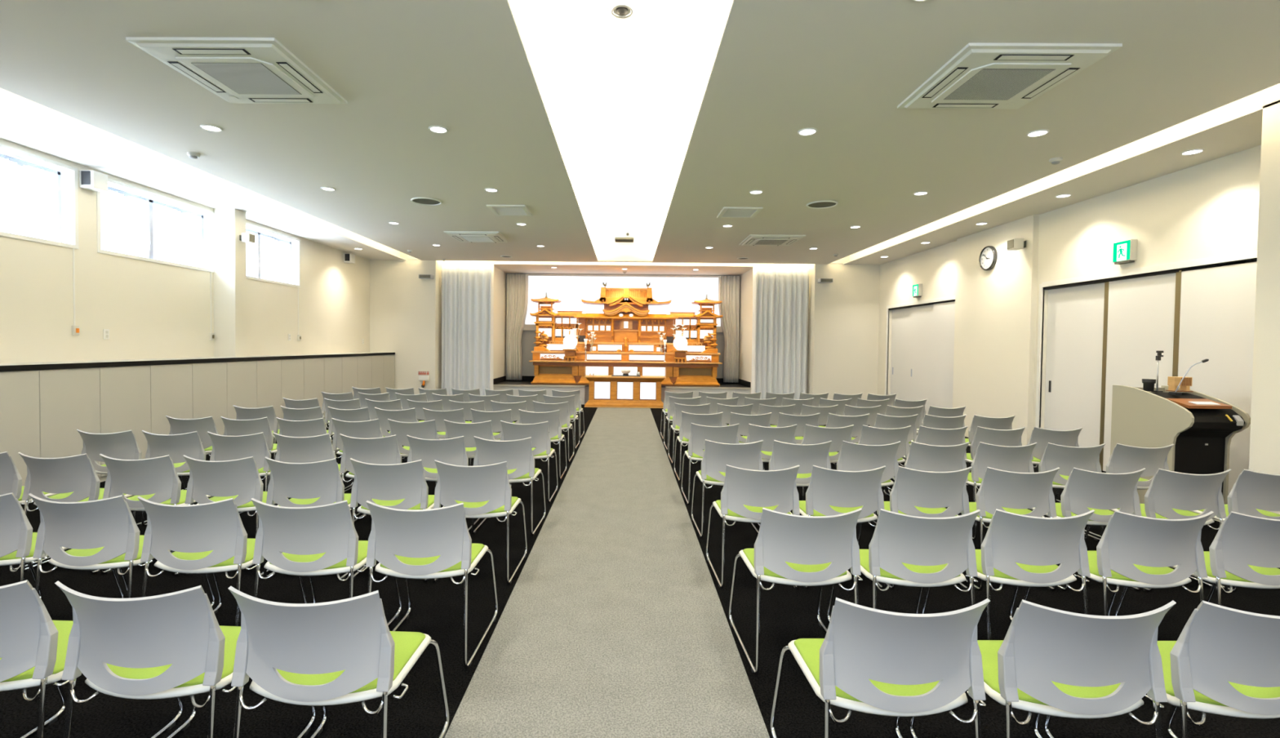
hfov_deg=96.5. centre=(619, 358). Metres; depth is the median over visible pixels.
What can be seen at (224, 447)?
chair
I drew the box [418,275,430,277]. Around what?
speaker grille
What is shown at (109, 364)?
trim
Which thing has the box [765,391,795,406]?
chair
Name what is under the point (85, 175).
speaker grille
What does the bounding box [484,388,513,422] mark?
chair
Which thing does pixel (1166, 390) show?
tray
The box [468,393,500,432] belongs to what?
chair
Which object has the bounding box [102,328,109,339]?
wall outlet
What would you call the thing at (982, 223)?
recessed light
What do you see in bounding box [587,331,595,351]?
flower arrangement
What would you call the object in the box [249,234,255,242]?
speaker grille
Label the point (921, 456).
chair
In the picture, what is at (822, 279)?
speaker grille
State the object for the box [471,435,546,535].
chair
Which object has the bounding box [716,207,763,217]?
ceiling vent
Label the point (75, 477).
chair
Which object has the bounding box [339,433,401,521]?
chair
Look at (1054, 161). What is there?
smoke detector
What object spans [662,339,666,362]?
candle stand
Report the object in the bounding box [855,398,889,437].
chair
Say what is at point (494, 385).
trim
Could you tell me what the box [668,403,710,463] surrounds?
chair
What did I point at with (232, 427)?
chair
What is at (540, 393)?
chair
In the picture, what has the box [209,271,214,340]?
operator
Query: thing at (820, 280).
wall speaker
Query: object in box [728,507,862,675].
chair
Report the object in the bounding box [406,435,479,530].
chair
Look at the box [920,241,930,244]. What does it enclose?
recessed light
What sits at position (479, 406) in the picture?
chair
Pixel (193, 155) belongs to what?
smoke detector
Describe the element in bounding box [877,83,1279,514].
wall
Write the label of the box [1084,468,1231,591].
chair
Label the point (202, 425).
chair
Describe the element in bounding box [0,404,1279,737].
floor
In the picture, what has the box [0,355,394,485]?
wall
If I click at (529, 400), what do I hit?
chair
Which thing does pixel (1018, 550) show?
chair
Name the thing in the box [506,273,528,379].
curtain
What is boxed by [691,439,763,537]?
chair
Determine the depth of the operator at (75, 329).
6.23 m
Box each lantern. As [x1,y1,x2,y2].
[563,335,577,349]
[591,346,596,351]
[655,346,661,352]
[673,336,687,350]
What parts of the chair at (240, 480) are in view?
backrest, sled leg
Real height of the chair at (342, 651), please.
0.777 m
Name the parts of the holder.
sign plate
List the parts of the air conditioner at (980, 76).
grille frame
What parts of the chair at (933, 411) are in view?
backrest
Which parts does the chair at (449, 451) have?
backrest, sled leg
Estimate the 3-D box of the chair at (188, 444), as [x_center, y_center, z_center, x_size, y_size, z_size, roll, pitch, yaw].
[-3.548,0.954,4.775,0.518,0.777,0.609,1,1,2]
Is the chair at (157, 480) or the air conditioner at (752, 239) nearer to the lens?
the chair at (157, 480)
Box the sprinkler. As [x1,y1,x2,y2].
[609,2,634,18]
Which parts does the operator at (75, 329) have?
cord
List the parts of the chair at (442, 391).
backrest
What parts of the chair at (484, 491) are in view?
backrest, sled leg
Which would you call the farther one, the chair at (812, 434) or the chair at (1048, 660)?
the chair at (812, 434)
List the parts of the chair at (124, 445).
backrest, sled leg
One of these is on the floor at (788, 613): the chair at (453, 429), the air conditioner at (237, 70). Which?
the chair at (453, 429)
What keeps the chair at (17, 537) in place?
on the floor at (788, 613)
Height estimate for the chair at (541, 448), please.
0.777 m
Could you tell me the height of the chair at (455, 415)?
0.777 m
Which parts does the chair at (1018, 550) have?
sled leg, backrest, sled leg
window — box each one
[0,143,78,248]
[96,177,213,272]
[245,222,300,287]
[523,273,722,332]
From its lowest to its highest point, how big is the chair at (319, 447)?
0.777 m
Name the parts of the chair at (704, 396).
backrest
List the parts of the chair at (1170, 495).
sled leg, backrest, sled leg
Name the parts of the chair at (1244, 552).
sled leg, sled leg, backrest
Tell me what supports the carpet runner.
on the floor at (788, 613)
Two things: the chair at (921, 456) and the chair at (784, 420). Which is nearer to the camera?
the chair at (921, 456)
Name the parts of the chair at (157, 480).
sled leg, backrest, sled leg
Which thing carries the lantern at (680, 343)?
on the stand at (679, 354)
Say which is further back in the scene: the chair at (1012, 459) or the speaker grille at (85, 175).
the speaker grille at (85, 175)
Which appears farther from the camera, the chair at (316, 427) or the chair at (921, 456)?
the chair at (316, 427)
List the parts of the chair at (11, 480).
backrest, sled leg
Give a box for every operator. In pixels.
[71,248,79,335]
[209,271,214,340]
[297,287,301,340]
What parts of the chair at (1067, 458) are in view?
backrest, sled leg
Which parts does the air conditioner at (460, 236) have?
grille frame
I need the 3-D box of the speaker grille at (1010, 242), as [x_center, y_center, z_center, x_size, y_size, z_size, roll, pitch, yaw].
[5.695,-1.663,8.307,0.006,0.124,0.142,1,1,1]
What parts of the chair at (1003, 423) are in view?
backrest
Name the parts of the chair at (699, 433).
sled leg, backrest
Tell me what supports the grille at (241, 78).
attached to the air conditioner at (237, 70)
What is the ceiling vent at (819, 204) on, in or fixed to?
in the ceiling
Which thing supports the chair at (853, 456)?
on the floor at (788, 613)
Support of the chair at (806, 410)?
on the floor at (788, 613)
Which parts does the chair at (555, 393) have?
backrest, sled leg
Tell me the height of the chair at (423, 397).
0.777 m
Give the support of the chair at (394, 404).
on the floor at (788, 613)
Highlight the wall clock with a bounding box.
[978,245,997,270]
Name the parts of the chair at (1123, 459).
sled leg, backrest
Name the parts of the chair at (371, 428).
backrest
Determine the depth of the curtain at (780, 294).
13.55 m
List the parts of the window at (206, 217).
sash, sash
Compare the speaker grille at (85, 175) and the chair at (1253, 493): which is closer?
the chair at (1253, 493)
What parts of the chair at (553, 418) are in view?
backrest, sled leg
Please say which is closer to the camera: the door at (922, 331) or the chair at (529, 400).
the chair at (529, 400)
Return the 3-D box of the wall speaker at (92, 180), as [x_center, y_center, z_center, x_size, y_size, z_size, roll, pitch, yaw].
[-5.866,-1.979,6.363,0.160,0.190,0.186,1,1,1]
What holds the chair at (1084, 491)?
on the floor at (788, 613)
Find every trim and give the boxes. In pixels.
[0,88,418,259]
[0,352,395,372]
[438,260,813,266]
[493,384,751,389]
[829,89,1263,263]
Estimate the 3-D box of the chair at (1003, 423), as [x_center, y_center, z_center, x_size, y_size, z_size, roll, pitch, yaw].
[4.101,0.997,6.483,0.518,0.777,0.608,1,1,0]
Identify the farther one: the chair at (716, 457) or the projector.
the projector
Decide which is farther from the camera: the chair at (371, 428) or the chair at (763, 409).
the chair at (763, 409)
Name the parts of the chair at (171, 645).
sled leg, backrest, sled leg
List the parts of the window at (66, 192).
sash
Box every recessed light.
[200,124,222,132]
[320,186,335,191]
[388,222,399,224]
[428,125,448,133]
[484,187,497,192]
[515,222,526,225]
[722,224,733,227]
[749,190,763,194]
[797,128,817,135]
[849,226,861,228]
[911,0,928,1]
[913,191,928,195]
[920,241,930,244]
[974,222,987,225]
[1026,129,1049,137]
[1055,193,1071,198]
[1180,148,1204,155]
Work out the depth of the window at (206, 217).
7.45 m
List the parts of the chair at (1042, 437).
backrest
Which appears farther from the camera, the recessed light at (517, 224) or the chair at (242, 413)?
the recessed light at (517, 224)
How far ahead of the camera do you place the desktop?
5.03 m
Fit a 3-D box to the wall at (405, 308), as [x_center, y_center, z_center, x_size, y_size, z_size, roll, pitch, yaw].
[0.096,-0.569,14.665,11.900,3.412,2.650,1,1,1]
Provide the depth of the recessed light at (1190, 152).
5.47 m
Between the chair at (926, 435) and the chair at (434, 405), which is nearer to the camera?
the chair at (926, 435)
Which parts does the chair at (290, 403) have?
backrest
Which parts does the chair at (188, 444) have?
sled leg, backrest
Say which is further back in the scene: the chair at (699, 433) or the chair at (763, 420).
the chair at (763, 420)
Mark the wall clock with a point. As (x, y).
(988, 258)
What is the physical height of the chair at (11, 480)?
0.777 m
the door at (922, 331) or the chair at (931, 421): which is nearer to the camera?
the chair at (931, 421)
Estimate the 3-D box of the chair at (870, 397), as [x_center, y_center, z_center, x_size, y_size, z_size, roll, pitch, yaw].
[4.138,0.929,9.226,0.518,0.777,0.609,1,1,0]
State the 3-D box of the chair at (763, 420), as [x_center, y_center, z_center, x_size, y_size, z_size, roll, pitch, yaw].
[1.440,0.967,6.478,0.518,0.777,0.609,1,1,0]
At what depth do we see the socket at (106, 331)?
6.62 m
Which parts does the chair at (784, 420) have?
backrest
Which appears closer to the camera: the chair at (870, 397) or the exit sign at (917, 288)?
the chair at (870, 397)
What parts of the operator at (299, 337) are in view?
cord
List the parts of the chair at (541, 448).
backrest, sled leg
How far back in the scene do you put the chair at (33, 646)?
1.75 m
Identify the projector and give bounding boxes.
[614,217,634,242]
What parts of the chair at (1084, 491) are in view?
sled leg, backrest, sled leg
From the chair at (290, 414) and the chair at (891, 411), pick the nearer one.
the chair at (290, 414)
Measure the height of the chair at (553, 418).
0.777 m
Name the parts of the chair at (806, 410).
backrest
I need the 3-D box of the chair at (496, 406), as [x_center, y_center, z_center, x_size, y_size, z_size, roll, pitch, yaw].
[-1.387,0.912,7.435,0.518,0.777,0.609,1,1,1]
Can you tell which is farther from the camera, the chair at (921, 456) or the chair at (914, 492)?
the chair at (921, 456)
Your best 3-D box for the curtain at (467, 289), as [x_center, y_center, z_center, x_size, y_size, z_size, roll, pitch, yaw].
[-3.653,-0.600,13.657,1.274,3.380,0.135,1,1,1]
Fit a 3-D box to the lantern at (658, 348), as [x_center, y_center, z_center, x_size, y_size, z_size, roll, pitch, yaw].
[0.990,-0.230,14.547,0.130,0.150,0.100,1,1,1]
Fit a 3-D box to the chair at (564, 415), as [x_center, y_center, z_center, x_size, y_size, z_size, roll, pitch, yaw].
[-0.854,0.918,7.430,0.518,0.777,0.609,1,1,1]
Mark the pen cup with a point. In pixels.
(1148, 384)
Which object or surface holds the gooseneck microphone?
on the lectern
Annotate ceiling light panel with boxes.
[508,0,733,261]
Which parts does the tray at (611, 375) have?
incense burner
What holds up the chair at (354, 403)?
on the floor at (788, 613)
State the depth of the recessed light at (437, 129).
5.12 m
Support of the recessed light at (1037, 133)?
in the ceiling
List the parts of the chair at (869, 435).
backrest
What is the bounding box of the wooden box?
[1165,376,1192,391]
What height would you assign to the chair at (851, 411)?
0.777 m
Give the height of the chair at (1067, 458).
0.777 m
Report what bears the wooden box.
on the lectern
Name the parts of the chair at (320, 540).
sled leg, backrest, sled leg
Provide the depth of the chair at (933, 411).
7.14 m
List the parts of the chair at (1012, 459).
sled leg, backrest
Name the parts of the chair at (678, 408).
sled leg, backrest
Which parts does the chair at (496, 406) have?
backrest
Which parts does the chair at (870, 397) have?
backrest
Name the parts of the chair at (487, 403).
backrest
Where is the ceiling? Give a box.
[0,0,1279,275]
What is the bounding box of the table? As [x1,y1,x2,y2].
[584,374,666,408]
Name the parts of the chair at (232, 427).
backrest, sled leg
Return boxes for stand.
[562,349,577,360]
[583,338,587,360]
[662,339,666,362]
[672,350,687,362]
[1151,351,1163,392]
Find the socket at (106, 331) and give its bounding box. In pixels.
[105,330,108,337]
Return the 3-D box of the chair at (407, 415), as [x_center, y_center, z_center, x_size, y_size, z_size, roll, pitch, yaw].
[-2.464,0.922,6.542,0.518,0.777,0.609,1,1,1]
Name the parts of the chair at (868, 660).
sled leg, backrest, sled leg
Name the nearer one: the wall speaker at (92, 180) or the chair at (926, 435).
the chair at (926, 435)
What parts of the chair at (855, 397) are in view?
backrest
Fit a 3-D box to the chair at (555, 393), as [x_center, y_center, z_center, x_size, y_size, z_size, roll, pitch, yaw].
[-0.832,0.873,9.259,0.518,0.777,0.609,1,1,2]
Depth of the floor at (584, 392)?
14.15 m
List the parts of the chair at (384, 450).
sled leg, backrest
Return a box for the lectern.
[1110,384,1250,504]
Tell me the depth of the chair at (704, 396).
8.98 m
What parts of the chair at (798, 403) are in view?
backrest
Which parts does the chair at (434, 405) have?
backrest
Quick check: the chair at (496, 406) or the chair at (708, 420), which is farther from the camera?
the chair at (496, 406)
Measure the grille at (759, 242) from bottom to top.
0.004 m
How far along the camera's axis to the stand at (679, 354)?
14.28 m
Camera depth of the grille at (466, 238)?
10.26 m
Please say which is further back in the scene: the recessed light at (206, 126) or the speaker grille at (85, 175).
the speaker grille at (85, 175)
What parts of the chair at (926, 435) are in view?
backrest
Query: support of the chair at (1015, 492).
on the floor at (788, 613)
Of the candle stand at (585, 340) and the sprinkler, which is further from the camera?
the candle stand at (585, 340)
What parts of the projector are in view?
underside panel, ceiling plate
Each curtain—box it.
[440,262,493,395]
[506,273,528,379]
[718,275,739,382]
[751,265,809,399]
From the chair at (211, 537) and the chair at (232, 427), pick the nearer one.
the chair at (211, 537)
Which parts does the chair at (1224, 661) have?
sled leg, sled leg, backrest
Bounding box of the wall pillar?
[213,208,246,356]
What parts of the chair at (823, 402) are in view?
backrest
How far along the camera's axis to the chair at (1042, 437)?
5.33 m
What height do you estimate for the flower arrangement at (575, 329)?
0.811 m
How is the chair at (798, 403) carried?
on the floor at (788, 613)
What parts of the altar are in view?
tower rail, lit panel, plinth moulding, panel rail, lattice panel, balustrade, lit panel, shrine post, lit panel, shrine rail, shrine rail, lintel panel, lit panel, lit panel, niche door, niche panel, plinth moulding, lit panel, cornice, finial post, niche panel, niche door, shrine post, lit panel, shrine post, lit panel, shrine post, lintel panel, shrine rail, shrine rail, shrine rail, lit panel, shrine post, lit panel, balustrade, panel rail, lattice panel, plinth moulding, lit panel, tower rail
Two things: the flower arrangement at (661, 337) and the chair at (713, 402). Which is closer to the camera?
the chair at (713, 402)
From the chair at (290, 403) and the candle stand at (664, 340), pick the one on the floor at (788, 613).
the chair at (290, 403)
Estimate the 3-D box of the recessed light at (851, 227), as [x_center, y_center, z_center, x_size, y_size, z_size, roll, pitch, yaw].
[3.757,-2.094,9.082,0.168,0.016,0.168,1,1,1]
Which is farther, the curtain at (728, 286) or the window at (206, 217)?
the curtain at (728, 286)
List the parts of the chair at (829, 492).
backrest, sled leg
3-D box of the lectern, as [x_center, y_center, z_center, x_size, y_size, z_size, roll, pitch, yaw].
[5.170,0.851,5.310,0.504,1.152,0.810,1,1,1]
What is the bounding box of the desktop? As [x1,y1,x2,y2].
[1166,398,1231,408]
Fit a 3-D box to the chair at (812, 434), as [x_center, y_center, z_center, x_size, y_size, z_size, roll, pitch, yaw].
[1.964,0.996,5.571,0.518,0.777,0.609,1,1,0]
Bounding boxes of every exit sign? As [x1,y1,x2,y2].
[912,284,922,297]
[1112,239,1137,264]
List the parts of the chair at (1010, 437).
backrest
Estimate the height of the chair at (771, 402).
0.777 m
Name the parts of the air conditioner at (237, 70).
grille frame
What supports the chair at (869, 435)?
on the floor at (788, 613)
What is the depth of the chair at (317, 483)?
3.56 m
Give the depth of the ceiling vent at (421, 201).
7.72 m
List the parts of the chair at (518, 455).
sled leg, backrest, sled leg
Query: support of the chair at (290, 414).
on the floor at (788, 613)
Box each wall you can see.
[0,138,369,363]
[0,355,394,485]
[369,259,879,399]
[508,273,724,377]
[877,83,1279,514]
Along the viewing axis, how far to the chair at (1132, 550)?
2.60 m
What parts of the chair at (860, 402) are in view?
backrest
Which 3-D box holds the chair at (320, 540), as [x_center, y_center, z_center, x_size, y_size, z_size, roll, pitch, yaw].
[-1.449,1.024,2.865,0.518,0.777,0.609,1,1,2]
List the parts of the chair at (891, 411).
backrest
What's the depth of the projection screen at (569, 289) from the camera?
15.62 m
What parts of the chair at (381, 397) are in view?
backrest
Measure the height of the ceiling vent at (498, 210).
0.020 m
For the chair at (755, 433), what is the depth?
5.32 m
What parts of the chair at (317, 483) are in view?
sled leg, backrest, sled leg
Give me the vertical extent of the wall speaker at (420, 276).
0.090 m
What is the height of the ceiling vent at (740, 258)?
0.021 m
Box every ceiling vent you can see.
[410,197,442,205]
[486,204,532,216]
[500,255,512,257]
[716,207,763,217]
[737,257,749,259]
[806,200,838,208]
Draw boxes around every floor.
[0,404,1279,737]
[493,380,751,404]
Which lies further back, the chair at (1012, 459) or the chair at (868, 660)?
the chair at (1012, 459)
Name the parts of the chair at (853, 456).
backrest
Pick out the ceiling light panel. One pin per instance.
(622, 98)
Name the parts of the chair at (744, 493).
sled leg, backrest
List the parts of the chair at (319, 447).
backrest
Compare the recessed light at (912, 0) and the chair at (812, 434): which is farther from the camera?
the chair at (812, 434)
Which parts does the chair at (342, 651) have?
sled leg, backrest, sled leg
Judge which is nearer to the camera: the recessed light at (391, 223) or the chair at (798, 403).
the chair at (798, 403)
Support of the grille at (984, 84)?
attached to the air conditioner at (980, 76)
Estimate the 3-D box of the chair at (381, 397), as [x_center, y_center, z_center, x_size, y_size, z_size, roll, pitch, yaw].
[-3.502,0.864,8.407,0.518,0.777,0.609,1,1,1]
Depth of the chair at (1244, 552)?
2.61 m
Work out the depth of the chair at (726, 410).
7.15 m
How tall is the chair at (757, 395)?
0.777 m
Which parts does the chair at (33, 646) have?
backrest, sled leg, sled leg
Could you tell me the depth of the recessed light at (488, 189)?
7.12 m
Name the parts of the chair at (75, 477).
sled leg, backrest, sled leg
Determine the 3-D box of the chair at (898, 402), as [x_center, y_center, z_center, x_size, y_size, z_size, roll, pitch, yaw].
[4.128,0.952,8.317,0.518,0.777,0.609,1,1,0]
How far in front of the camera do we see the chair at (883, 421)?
6.24 m
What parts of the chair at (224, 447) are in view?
backrest, sled leg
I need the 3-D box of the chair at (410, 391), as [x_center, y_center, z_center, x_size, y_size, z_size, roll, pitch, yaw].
[-3.486,0.841,9.329,0.518,0.777,0.609,1,1,1]
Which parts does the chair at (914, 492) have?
sled leg, backrest, sled leg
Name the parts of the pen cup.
lid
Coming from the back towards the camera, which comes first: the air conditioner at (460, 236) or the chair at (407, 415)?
the air conditioner at (460, 236)
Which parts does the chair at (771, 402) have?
backrest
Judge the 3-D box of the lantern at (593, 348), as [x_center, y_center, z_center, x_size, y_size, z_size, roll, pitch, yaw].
[-0.639,-0.248,14.568,0.130,0.150,0.100,1,1,1]
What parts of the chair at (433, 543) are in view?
sled leg, backrest, sled leg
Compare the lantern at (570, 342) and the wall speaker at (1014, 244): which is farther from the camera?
the lantern at (570, 342)
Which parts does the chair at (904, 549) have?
sled leg, backrest, sled leg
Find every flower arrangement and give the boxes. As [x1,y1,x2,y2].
[565,320,582,351]
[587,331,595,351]
[657,332,666,352]
[671,324,686,350]
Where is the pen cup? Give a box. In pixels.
[1142,378,1155,391]
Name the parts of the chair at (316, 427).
backrest, sled leg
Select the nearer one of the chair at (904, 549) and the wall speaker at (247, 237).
the chair at (904, 549)
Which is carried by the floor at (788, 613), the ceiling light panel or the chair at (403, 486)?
the chair at (403, 486)
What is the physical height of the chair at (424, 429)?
0.777 m
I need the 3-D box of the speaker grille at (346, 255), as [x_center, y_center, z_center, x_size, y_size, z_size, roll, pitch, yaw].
[-5.790,-2.151,12.135,0.100,0.150,0.006,1,1,1]
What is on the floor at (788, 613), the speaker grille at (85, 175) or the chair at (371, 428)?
the chair at (371, 428)
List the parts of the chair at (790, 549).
sled leg, backrest, sled leg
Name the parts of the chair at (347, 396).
backrest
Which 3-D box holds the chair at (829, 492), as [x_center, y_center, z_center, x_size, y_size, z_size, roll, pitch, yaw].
[1.404,1.035,3.743,0.518,0.777,0.609,1,1,-1]
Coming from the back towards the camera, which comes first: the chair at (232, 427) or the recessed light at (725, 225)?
the recessed light at (725, 225)
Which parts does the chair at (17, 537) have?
backrest, sled leg, sled leg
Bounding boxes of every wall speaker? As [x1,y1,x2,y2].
[79,170,107,191]
[239,232,255,243]
[343,253,355,263]
[418,274,433,279]
[817,278,833,283]
[1006,238,1026,250]
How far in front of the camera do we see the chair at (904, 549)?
2.59 m
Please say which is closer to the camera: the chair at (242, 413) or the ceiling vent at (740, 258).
the chair at (242, 413)
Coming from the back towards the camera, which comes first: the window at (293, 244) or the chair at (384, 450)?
the window at (293, 244)
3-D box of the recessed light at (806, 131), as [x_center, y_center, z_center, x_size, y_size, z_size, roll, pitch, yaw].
[1.674,-2.018,5.077,0.168,0.016,0.168,1,1,1]
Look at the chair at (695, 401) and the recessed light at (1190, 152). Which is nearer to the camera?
the recessed light at (1190, 152)
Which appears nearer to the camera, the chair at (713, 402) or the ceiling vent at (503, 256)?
the chair at (713, 402)
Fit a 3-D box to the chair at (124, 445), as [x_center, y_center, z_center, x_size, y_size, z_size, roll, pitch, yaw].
[-4.082,0.947,4.794,0.518,0.777,0.609,1,1,2]
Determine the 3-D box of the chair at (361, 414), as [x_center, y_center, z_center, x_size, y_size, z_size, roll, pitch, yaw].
[-2.990,0.915,6.566,0.518,0.777,0.609,1,1,1]
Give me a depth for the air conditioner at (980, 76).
3.88 m
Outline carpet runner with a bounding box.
[444,407,769,737]
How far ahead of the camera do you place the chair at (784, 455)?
4.42 m
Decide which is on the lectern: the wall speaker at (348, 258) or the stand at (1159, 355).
the stand at (1159, 355)
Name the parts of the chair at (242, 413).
backrest, sled leg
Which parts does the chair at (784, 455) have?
backrest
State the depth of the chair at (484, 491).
3.53 m
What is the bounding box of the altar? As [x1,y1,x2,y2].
[528,281,722,386]
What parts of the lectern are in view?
panel, panel, panel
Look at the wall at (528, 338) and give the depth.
15.72 m
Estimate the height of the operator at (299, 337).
0.990 m
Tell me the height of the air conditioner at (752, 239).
0.050 m
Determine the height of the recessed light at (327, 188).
0.016 m
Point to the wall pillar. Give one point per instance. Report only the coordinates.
(229, 284)
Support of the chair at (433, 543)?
on the floor at (788, 613)
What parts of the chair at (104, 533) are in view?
backrest, sled leg, sled leg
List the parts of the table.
white panel, moulding, white panel, moulding, white panel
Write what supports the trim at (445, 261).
attached to the wall at (405, 308)
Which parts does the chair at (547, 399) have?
backrest, sled leg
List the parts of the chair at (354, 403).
backrest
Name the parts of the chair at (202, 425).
backrest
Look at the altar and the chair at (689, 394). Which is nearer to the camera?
the chair at (689, 394)
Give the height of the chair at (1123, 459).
0.777 m
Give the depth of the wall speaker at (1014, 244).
8.23 m
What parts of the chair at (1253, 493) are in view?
sled leg, backrest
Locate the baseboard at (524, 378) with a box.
[493,375,751,387]
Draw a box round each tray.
[611,368,639,376]
[1165,390,1192,391]
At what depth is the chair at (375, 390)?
9.07 m
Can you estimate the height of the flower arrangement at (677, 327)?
0.720 m
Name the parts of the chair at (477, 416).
backrest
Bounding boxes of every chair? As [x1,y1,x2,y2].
[0,451,59,570]
[0,492,124,599]
[0,579,183,737]
[17,452,133,573]
[28,493,215,606]
[54,581,315,737]
[76,429,185,525]
[99,453,213,575]
[137,496,306,626]
[141,430,205,525]
[165,415,218,489]
[182,454,290,576]
[207,431,271,514]
[220,416,277,485]
[227,586,448,737]
[233,404,279,459]
[250,497,401,626]
[263,457,358,580]
[272,432,361,516]
[275,417,353,488]
[280,405,334,435]
[282,397,338,452]
[321,391,353,441]
[324,398,360,453]
[328,406,370,440]
[331,417,383,492]
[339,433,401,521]
[348,457,434,582]
[351,386,381,400]
[358,391,390,431]
[365,398,404,459]
[365,500,497,668]
[374,407,417,436]
[385,386,414,400]
[387,418,439,487]
[395,392,427,409]
[406,399,444,459]
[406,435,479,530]
[417,387,447,420]
[422,408,465,439]
[431,392,464,410]
[431,459,527,584]
[444,419,494,457]
[448,400,485,422]
[451,387,479,402]
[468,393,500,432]
[469,408,512,466]
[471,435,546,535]
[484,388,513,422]
[490,400,527,432]
[500,420,557,502]
[506,394,537,412]
[518,389,546,403]
[519,408,566,479]
[533,400,573,462]
[542,394,579,448]
[551,389,584,438]
[660,391,693,439]
[663,395,701,450]
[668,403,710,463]
[674,411,723,481]
[681,422,739,504]
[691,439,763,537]
[698,391,727,424]
[706,396,738,413]
[706,464,799,589]
[716,403,752,426]
[728,412,771,444]
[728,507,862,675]
[732,391,760,405]
[742,396,776,435]
[745,423,796,462]
[756,440,831,526]
[758,404,795,426]
[763,412,820,470]
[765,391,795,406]
[770,597,990,737]
[772,397,813,436]
[799,392,828,406]
[799,465,885,589]
[800,404,838,465]
[800,423,853,500]
[817,397,852,426]
[820,392,862,437]
[825,413,869,443]
[826,508,980,622]
[836,440,900,524]
[843,404,880,426]
[852,393,896,437]
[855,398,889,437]
[857,424,911,496]
[857,465,972,589]
[873,413,918,448]
[874,440,968,520]
[884,404,923,459]
[888,425,968,493]
[893,398,927,447]
[898,413,966,465]
[909,599,1176,737]
[915,405,965,431]
[921,508,1094,639]
[944,466,1059,591]
[964,414,1015,472]
[964,426,1026,502]
[966,441,1036,539]
[1022,510,1213,615]
[1026,426,1082,502]
[1027,467,1146,591]
[1038,442,1105,540]
[1043,600,1279,737]
[1060,443,1173,537]
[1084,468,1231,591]
[1114,511,1279,616]
[1188,468,1279,591]
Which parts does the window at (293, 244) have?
sash, sash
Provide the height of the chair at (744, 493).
0.777 m
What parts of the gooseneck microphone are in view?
stem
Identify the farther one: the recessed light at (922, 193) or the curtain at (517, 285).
the curtain at (517, 285)
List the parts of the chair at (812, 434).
sled leg, backrest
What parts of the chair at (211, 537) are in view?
sled leg, backrest, sled leg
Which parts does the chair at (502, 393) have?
backrest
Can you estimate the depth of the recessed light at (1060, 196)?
7.09 m
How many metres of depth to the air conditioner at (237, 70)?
3.93 m
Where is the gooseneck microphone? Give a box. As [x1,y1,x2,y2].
[1168,359,1208,395]
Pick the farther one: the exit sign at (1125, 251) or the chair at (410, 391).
the chair at (410, 391)
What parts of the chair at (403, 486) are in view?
sled leg, backrest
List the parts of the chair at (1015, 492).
sled leg, backrest, sled leg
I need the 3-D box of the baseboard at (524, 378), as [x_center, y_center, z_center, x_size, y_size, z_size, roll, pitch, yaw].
[0.056,0.599,14.930,6.400,0.137,1.580,1,1,1]
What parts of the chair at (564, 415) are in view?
backrest, sled leg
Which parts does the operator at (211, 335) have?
cord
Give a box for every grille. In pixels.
[80,170,90,184]
[191,62,302,94]
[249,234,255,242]
[344,253,349,261]
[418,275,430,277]
[462,236,493,241]
[754,240,787,244]
[821,278,832,281]
[943,68,1054,100]
[1007,239,1013,248]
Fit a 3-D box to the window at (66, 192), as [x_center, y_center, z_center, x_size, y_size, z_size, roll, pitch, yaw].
[-6.060,-1.621,5.327,0.217,0.880,1.870,1,1,1]
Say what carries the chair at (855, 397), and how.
on the floor at (788, 613)
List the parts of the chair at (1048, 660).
sled leg, backrest, sled leg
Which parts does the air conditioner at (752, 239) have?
grille frame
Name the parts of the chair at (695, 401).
sled leg, backrest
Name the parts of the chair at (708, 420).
sled leg, backrest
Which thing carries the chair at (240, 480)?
on the floor at (788, 613)
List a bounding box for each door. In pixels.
[884,295,955,422]
[1035,249,1257,495]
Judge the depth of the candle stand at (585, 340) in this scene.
14.33 m
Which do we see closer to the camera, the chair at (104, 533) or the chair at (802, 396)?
the chair at (104, 533)
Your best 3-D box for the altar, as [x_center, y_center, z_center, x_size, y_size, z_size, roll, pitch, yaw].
[0.170,-0.670,14.903,5.002,2.679,1.273,1,1,1]
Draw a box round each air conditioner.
[125,36,347,103]
[443,231,510,243]
[739,234,805,245]
[897,43,1122,109]
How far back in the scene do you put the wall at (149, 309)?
7.14 m
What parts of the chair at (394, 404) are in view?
backrest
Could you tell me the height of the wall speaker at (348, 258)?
0.190 m
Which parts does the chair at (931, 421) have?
backrest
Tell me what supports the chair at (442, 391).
on the floor at (788, 613)
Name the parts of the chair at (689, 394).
sled leg, backrest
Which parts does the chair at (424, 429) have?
backrest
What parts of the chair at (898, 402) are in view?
backrest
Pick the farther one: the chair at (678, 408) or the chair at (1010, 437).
the chair at (678, 408)
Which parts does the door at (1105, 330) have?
handle, panel, panel, panel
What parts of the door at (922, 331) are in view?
panel, panel, panel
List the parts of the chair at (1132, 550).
sled leg, sled leg, backrest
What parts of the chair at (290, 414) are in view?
backrest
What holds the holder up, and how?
attached to the wall at (405, 308)
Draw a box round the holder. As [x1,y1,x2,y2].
[417,370,429,387]
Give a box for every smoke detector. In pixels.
[186,151,199,159]
[1048,156,1062,164]
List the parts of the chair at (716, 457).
sled leg, backrest, sled leg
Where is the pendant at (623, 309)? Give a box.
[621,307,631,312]
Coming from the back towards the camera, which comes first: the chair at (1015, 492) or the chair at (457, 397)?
the chair at (457, 397)
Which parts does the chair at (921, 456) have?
backrest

